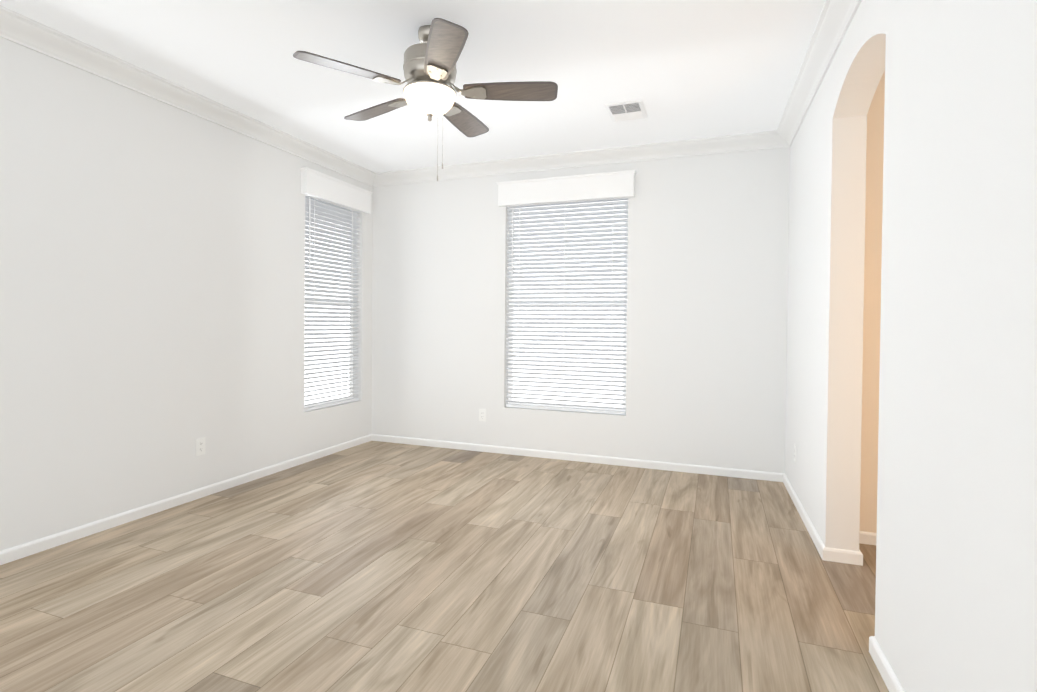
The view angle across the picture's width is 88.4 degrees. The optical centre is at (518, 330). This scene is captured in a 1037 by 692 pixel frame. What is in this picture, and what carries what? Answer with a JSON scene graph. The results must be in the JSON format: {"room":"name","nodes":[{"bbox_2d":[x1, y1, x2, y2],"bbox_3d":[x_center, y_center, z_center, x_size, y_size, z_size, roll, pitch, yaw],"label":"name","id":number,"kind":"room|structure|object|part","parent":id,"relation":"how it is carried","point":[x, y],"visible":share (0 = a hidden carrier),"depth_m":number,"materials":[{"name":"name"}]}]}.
{"room":"empty bedroom","nodes":[
{"label":"empty bedroom","id":0,"kind":"room"},
{"bbox_2d":[0,37,372,550],"bbox_3d":[-2.560,-0.192,2.705,0.200,2.650,6.125,1,1,20],"label":"wall","id":1,"kind":"structure","parent":0,"point":[152,290],"depth_m":3.19,"materials":[{"name":"white paint"}]},
{"bbox_2d":[0,434,371,564],"bbox_3d":[-2.471,1.102,2.686,0.014,0.064,5.725,1,1,20],"label":"baseboard","id":2,"kind":"structure","parent":1,"relation":"attached to","point":[33,547],"depth_m":3.28,"materials":[{"name":"white wood"}]},
{"bbox_2d":[0,5,379,186],"bbox_3d":[-2.405,-1.462,2.635,0.105,0.105,5.725,1,1,20],"label":"crown molding","id":3,"kind":"structure","parent":1,"relation":"attached to","point":[15,27],"depth_m":3.21,"materials":[{"name":"white wood"}]},
{"bbox_2d":[196,437,204,455],"bbox_3d":[-2.137,0.781,3.583,0.008,0.115,0.070,1,1,20],"label":"electrical outlet","id":4,"kind":"object","parent":1,"relation":"attached to","point":[200,446],"visible":1,"depth_m":3.58,"materials":[{"name":"white plastic"}]},
{"bbox_2d":[304,199,352,407],"bbox_3d":[-1.786,-0.250,4.885,0.063,1.880,0.770,1,1,20],"label":"window","id":5,"kind":"structure","parent":1,"relation":"in","point":[325,382],"depth_m":4.91,"materials":[{"name":"white glass"}]},
{"bbox_2d":[304,195,359,411],"bbox_3d":[-1.700,-0.249,4.853,0.070,1.869,0.758,1,1,20],"label":"window blind","id":6,"kind":"object","parent":5,"relation":"attached to","point":[345,218],"visible":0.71,"depth_m":4.84,"materials":[{"name":"white plastic"}]},
{"bbox_2d":[300,167,372,213],"bbox_3d":[-1.618,-1.242,4.812,0.074,0.210,0.898,1,1,20],"label":"valance","id":7,"kind":"object","parent":1,"relation":"attached to","point":[324,187],"visible":1,"depth_m":4.72,"materials":[{"name":"white wood"}]},
{"bbox_2d":[0,0,825,172],"bbox_3d":[0.307,-1.526,1.628,6.290,0.100,6.125,1,1,20],"label":"ceiling","id":8,"kind":"structure","parent":0,"point":[687,69],"depth_m":2.96,"materials":[{"name":"white paint"}]},
{"bbox_2d":[293,18,557,180],"bbox_3d":[-0.433,-1.138,2.719,1.242,0.720,1.193,1,1,20],"label":"ceiling fan","id":9,"kind":"object","parent":8,"relation":"hanging from","point":[430,88],"visible":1,"depth_m":2.60,"materials":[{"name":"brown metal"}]},
{"bbox_3d":[-0.445,-1.137,2.676,0.256,0.112,0.256,1,1,20],"label":"lamp shade","id":10,"kind":"part","parent":9,"relation":"part of","materials":[{"name":"white glass"}]},
{"bbox_2d":[604,99,647,122],"bbox_3d":[0.739,-1.491,3.641,0.250,0.017,0.320,1,1,20],"label":"ceiling vent","id":11,"kind":"object","parent":8,"relation":"in","point":[627,111],"visible":1,"depth_m":3.62,"materials":[{"name":"white metal"}]},
{"bbox_2d":[0,441,888,691],"bbox_3d":[0.282,1.223,1.665,6.290,0.100,6.125,1,1,20],"label":"floor","id":12,"kind":"structure","parent":0,"point":[374,566],"depth_m":2.38,"materials":[{"name":"brown wood"}]},
{"bbox_2d":[372,147,789,472],"bbox_3d":[0.393,-0.193,4.770,3.900,2.650,0.200,1,1,20],"label":"wall","id":13,"kind":"structure","parent":0,"point":[707,300],"depth_m":4.43,"materials":[{"name":"white paint"}]},
{"bbox_2d":[479,409,485,420],"bbox_3d":[-0.334,0.784,4.939,0.070,0.115,0.008,1,1,20],"label":"electrical outlet","id":14,"kind":"object","parent":13,"relation":"attached to","point":[482,414],"visible":1,"depth_m":4.93,"materials":[{"name":"white plastic"}]},
{"bbox_2d":[496,170,635,206],"bbox_3d":[0.389,-1.222,4.614,1.233,0.210,0.074,1,1,20],"label":"valance","id":15,"kind":"object","parent":13,"relation":"attached to","point":[591,186],"visible":1,"depth_m":4.58,"materials":[{"name":"white wood"}]},
{"bbox_2d":[508,200,627,410],"bbox_3d":[0.440,-0.228,4.788,1.105,1.880,0.063,1,1,20],"label":"window","id":16,"kind":"structure","parent":13,"relation":"in","point":[575,390],"depth_m":4.76,"materials":[{"name":"white glass"}]},
{"bbox_2d":[506,198,627,414],"bbox_3d":[0.408,-0.228,4.701,1.093,1.869,0.070,1,1,20],"label":"window blind","id":17,"kind":"object","parent":16,"relation":"attached to","point":[524,216],"visible":0.83,"depth_m":4.69,"materials":[{"name":"white plastic"}]},
{"bbox_2d":[376,130,775,185],"bbox_3d":[0.281,-1.465,4.636,3.510,0.105,0.105,1,1,20],"label":"crown molding","id":18,"kind":"structure","parent":13,"relation":"attached to","point":[762,140],"depth_m":4.51,"materials":[{"name":"white wood"}]},
{"bbox_2d":[372,434,779,481],"bbox_3d":[0.288,1.100,4.709,3.720,0.064,0.014,1,1,20],"label":"baseboard","id":19,"kind":"structure","parent":13,"relation":"attached to","point":[709,470],"depth_m":4.58,"materials":[{"name":"white wood"}]},
{"bbox_2d":[860,71,884,532],"bbox_3d":[2.881,-0.142,2.660,2.193,2.650,0.197,1,1,20],"label":"wall","id":20,"kind":"structure","parent":0,"point":[872,314],"depth_m":2.89,"materials":[{"name":"white paint"}]},
{"bbox_2d":[860,531,876,544],"bbox_3d":[2.772,1.151,2.625,2.040,0.064,0.058,1,1,20],"label":"baseboard","id":21,"kind":"structure","parent":20,"relation":"attached to","point":[870,538],"depth_m":2.92,"materials":[{"name":"white wood"}]},
{"bbox_2d":[785,0,1036,691],"bbox_3d":[1.179,-0.139,1.321,0.274,2.650,5.727,1,1,20],"label":"wall","id":22,"kind":"structure","parent":0,"point":[956,581],"depth_m":1.48,"materials":[{"name":"white paint"}]},
{"bbox_2d":[780,473,835,561],"bbox_3d":[1.801,1.132,3.374,0.074,0.064,1.414,1,1,20],"label":"baseboard","id":23,"kind":"structure","parent":22,"relation":"attached to","point":[826,553],"depth_m":3.05,"materials":[{"name":"white wood"}]},
{"bbox_2d":[772,0,861,147],"bbox_3d":[1.071,-1.413,1.346,0.226,0.105,5.724,1,1,20],"label":"crown molding","id":24,"kind":"structure","parent":22,"relation":"attached to","point":[833,24],"depth_m":2.84,"materials":[{"name":"white wood"}]},
{"bbox_2d":[836,534,863,565],"bbox_3d":[1.747,1.139,2.802,0.045,0.064,0.304,1,1,20],"label":"baseboard","id":25,"kind":"structure","parent":22,"relation":"attached to","point":[850,557],"depth_m":2.67,"materials":[{"name":"white wood"}]},
{"bbox_2d":[869,636,904,691],"bbox_3d":[0.740,1.164,0.318,0.116,0.064,3.458,1,1,20],"label":"baseboard","id":26,"kind":"structure","parent":22,"relation":"attached to","point":[887,673],"depth_m":1.80,"materials":[{"name":"white wood"}]}
]}

